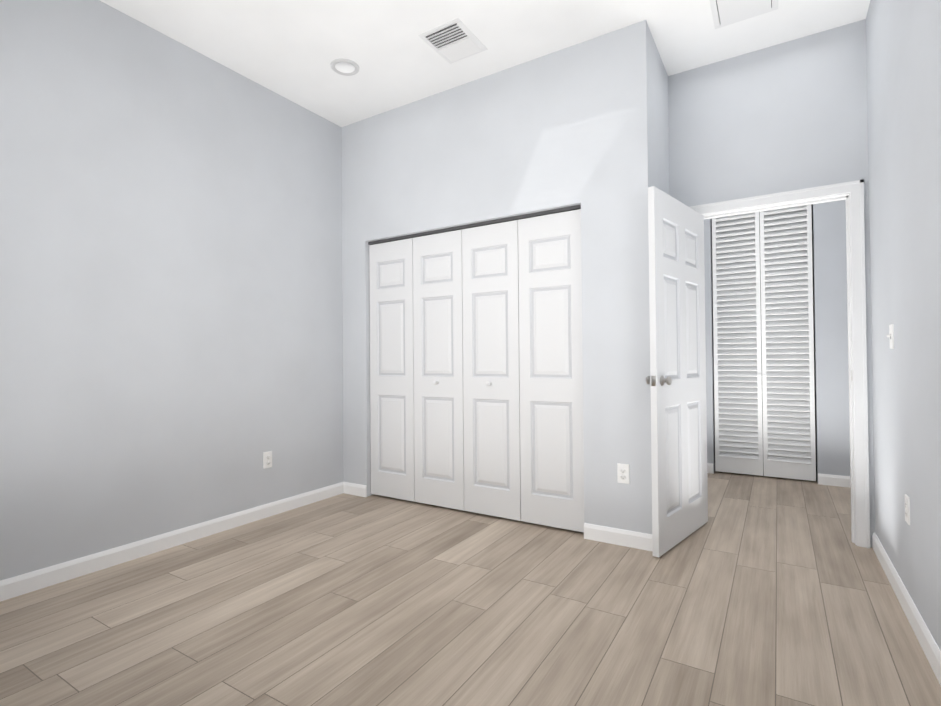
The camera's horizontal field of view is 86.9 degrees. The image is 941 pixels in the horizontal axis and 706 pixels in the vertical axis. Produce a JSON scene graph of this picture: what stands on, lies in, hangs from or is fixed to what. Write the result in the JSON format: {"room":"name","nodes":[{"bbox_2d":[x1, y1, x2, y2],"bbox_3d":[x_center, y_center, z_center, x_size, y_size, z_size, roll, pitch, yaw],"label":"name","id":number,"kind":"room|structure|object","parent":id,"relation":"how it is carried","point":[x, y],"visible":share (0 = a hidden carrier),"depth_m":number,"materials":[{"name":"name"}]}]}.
{"room":"empty bedroom","nodes":[
{"label":"empty bedroom","id":0,"kind":"room"},
{"bbox_2d":[0,0,343,580],"bbox_3d":[-1.847,-0.371,2.996,0.120,3.050,4.370,-1,-1,32],"label":"wall","id":1,"kind":"structure","parent":0,"point":[171,325],"depth_m":2.87,"materials":[{"name":"paint"}]},
{"bbox_2d":[0,482,347,601],"bbox_3d":[-1.948,1.105,2.667,0.013,0.092,3.420,-1,-1,32],"label":"baseboard","id":2,"kind":"structure","parent":1,"relation":"attached to","point":[19,585],"depth_m":2.84,"materials":[{"name":"white wood"}]},
{"bbox_2d":[263,451,271,468],"bbox_3d":[-1.433,0.756,3.515,0.008,0.115,0.070,-1,-1,32],"label":"outlet","id":3,"kind":"object","parent":1,"relation":"attached to","point":[267,459],"visible":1,"depth_m":3.51,"materials":[{"name":"white plastic"}]},
{"bbox_2d":[0,471,940,705],"bbox_3d":[0.825,1.176,2.597,5.040,0.100,6.520,-1,-1,32],"label":"floor","id":4,"kind":"structure","parent":0,"point":[755,590],"depth_m":2.12,"materials":[{"name":"brown wood"}]},
{"bbox_2d":[100,0,869,126],"bbox_3d":[0.797,-1.974,2.634,5.040,0.100,6.520,-1,-1,32],"label":"ceiling","id":5,"kind":"structure","parent":0,"point":[291,50],"depth_m":2.98,"materials":[{"name":"paint"}]},
{"bbox_2d":[330,58,358,75],"bbox_3d":[-0.835,-1.897,3.302,0.188,0.010,0.188,-1,-1,32],"label":"recessed light","id":6,"kind":"object","parent":5,"relation":"in","point":[344,67],"visible":1,"depth_m":3.29,"materials":[{"name":"grey plastic"}]},
{"bbox_2d":[418,18,487,63],"bbox_3d":[-0.102,-1.903,3.055,0.285,0.016,0.340,-1,-1,32],"label":"ceiling vent","id":7,"kind":"object","parent":5,"relation":"in","point":[454,40],"visible":1,"depth_m":3.03,"materials":[{"name":"white metal"}]},
{"bbox_2d":[709,0,777,28],"bbox_3d":[1.426,-1.924,2.603,0.320,0.011,0.620,-1,-1,32],"label":"access panel","id":8,"kind":"object","parent":5,"relation":"attached to","point":[726,12],"visible":1,"depth_m":2.78,"materials":[{"name":"white"}]},
{"bbox_2d":[342,20,651,533],"bbox_3d":[0.011,-0.381,3.546,2.460,3.050,0.120,-1,-1,32],"label":"wall","id":9,"kind":"structure","parent":0,"point":[568,126],"depth_m":3.13,"materials":[{"name":"paint"}]},
{"bbox_2d":[369,230,463,510],"bbox_3d":[-0.438,0.125,3.792,0.892,2.015,0.072,-1,-1,32],"label":"bifold closet door","id":10,"kind":"structure","parent":9,"relation":"in","point":[416,385],"depth_m":3.77,"materials":[{"name":"white wood"}]},
{"bbox_2d":[368,205,580,244],"bbox_3d":[-0.055,-0.904,3.586,1.796,0.020,0.046,-1,-1,32],"label":"trim","id":11,"kind":"structure","parent":9,"relation":"attached to","point":[547,212],"depth_m":3.48,"materials":[{"name":"grey metal"}]},
{"bbox_2d":[462,209,583,531],"bbox_3d":[0.324,0.113,3.321,0.892,2.015,0.072,-1,-1,32],"label":"bifold closet door","id":12,"kind":"structure","parent":9,"relation":"in","point":[522,372],"depth_m":3.30,"materials":[{"name":"white wood"}]},
{"bbox_2d":[584,523,647,550],"bbox_3d":[0.851,1.083,2.938,0.370,0.092,0.013,-1,-1,32],"label":"baseboard","id":13,"kind":"structure","parent":9,"relation":"attached to","point":[616,536],"depth_m":2.93,"materials":[{"name":"white wood"}]},
{"bbox_2d":[617,463,629,483],"bbox_3d":[0.897,0.709,2.916,0.070,0.115,0.008,-1,-1,32],"label":"outlet","id":14,"kind":"object","parent":9,"relation":"attached to","point":[623,473],"visible":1,"depth_m":2.91,"materials":[{"name":"white plastic"}]},
{"bbox_2d":[650,32,669,194],"bbox_3d":[1.185,-0.395,3.219,0.120,3.050,0.560,-1,-1,32],"label":"wall","id":15,"kind":"structure","parent":0,"point":[660,127],"depth_m":3.17,"materials":[{"name":"paint"}]},
{"bbox_2d":[648,534,652,551],"bbox_3d":[1.226,1.082,3.106,0.030,0.092,0.693,-1,-1,32],"label":"baseboard","id":16,"kind":"structure","parent":15,"relation":"attached to","point":[650,548],"depth_m":2.83,"materials":[{"name":"white wood"}]},
{"bbox_2d":[668,19,874,547],"bbox_3d":[0.828,-0.385,3.840,3.540,3.050,0.120,-1,-1,32],"label":"wall","id":17,"kind":"structure","parent":0,"point":[791,115],"depth_m":3.10,"materials":[{"name":"paint"}]},
{"bbox_2d":[690,179,869,547],"bbox_3d":[1.909,0.065,3.156,0.944,2.115,0.145,-1,-1,32],"label":"door frame","id":18,"kind":"structure","parent":17,"relation":"attached to","point":[855,189],"depth_m":2.88,"materials":[{"name":"white wood"}]},
{"bbox_2d":[646,186,707,556],"bbox_3d":[1.280,0.100,3.022,0.141,2.030,0.812,-1,-1,43],"label":"entry door","id":19,"kind":"structure","parent":18,"relation":"attached to","point":[676,379],"depth_m":2.93,"materials":[{"name":"white wood"}]},
{"bbox_2d":[704,200,849,481],"bbox_3d":[2.615,-0.392,4.580,4.040,3.050,0.120,-1,-1,32],"label":"wall","id":20,"kind":"structure","parent":0,"point":[831,343],"depth_m":4.24,"materials":[{"name":"paint"}]},
{"bbox_2d":[707,463,713,473],"bbox_3d":[1.636,1.102,5.098,1.550,0.092,0.013,-1,-1,32],"label":"baseboard","id":21,"kind":"structure","parent":20,"relation":"attached to","point":[710,466],"depth_m":4.70,"materials":[{"name":"white wood"}]},
{"bbox_2d":[712,205,815,480],"bbox_3d":[2.654,-0.290,4.537,0.786,2.815,0.076,-1,-1,32],"label":"door","id":22,"kind":"structure","parent":20,"relation":"in","point":[777,316],"depth_m":4.52,"materials":[{"name":"white wood"}]},
{"bbox_2d":[818,473,850,487],"bbox_3d":[3.596,1.071,3.885,1.440,0.092,0.013,-1,-1,32],"label":"baseboard","id":23,"kind":"structure","parent":20,"relation":"attached to","point":[834,480],"depth_m":4.20,"materials":[{"name":"white wood"}]},
{"bbox_2d":[866,0,940,650],"bbox_3d":[1.297,-0.421,1.121,0.120,3.050,4.250,-1,-1,32],"label":"wall","id":24,"kind":"structure","parent":0,"point":[903,50],"depth_m":2.05,"materials":[{"name":"paint"}]},
{"bbox_2d":[887,324,893,348],"bbox_3d":[1.974,-0.077,2.341,0.021,0.115,0.070,-1,-1,32],"label":"light switch","id":25,"kind":"object","parent":24,"relation":"attached to","point":[891,333],"visible":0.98,"depth_m":2.32,"materials":[{"name":"white plastic"}]},
{"bbox_2d":[872,532,940,685],"bbox_3d":[1.221,1.059,1.088,0.013,0.092,4.130,-1,-1,32],"label":"baseboard","id":26,"kind":"structure","parent":24,"relation":"attached to","point":[924,636],"depth_m":2.03,"materials":[{"name":"white wood"}]},
{"bbox_2d":[904,494,909,524],"bbox_3d":[1.844,0.661,2.099,0.008,0.115,0.070,-1,-1,32],"label":"outlet","id":27,"kind":"object","parent":24,"relation":"attached to","point":[907,509],"visible":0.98,"depth_m":2.08,"materials":[{"name":"white plastic"}]}
]}

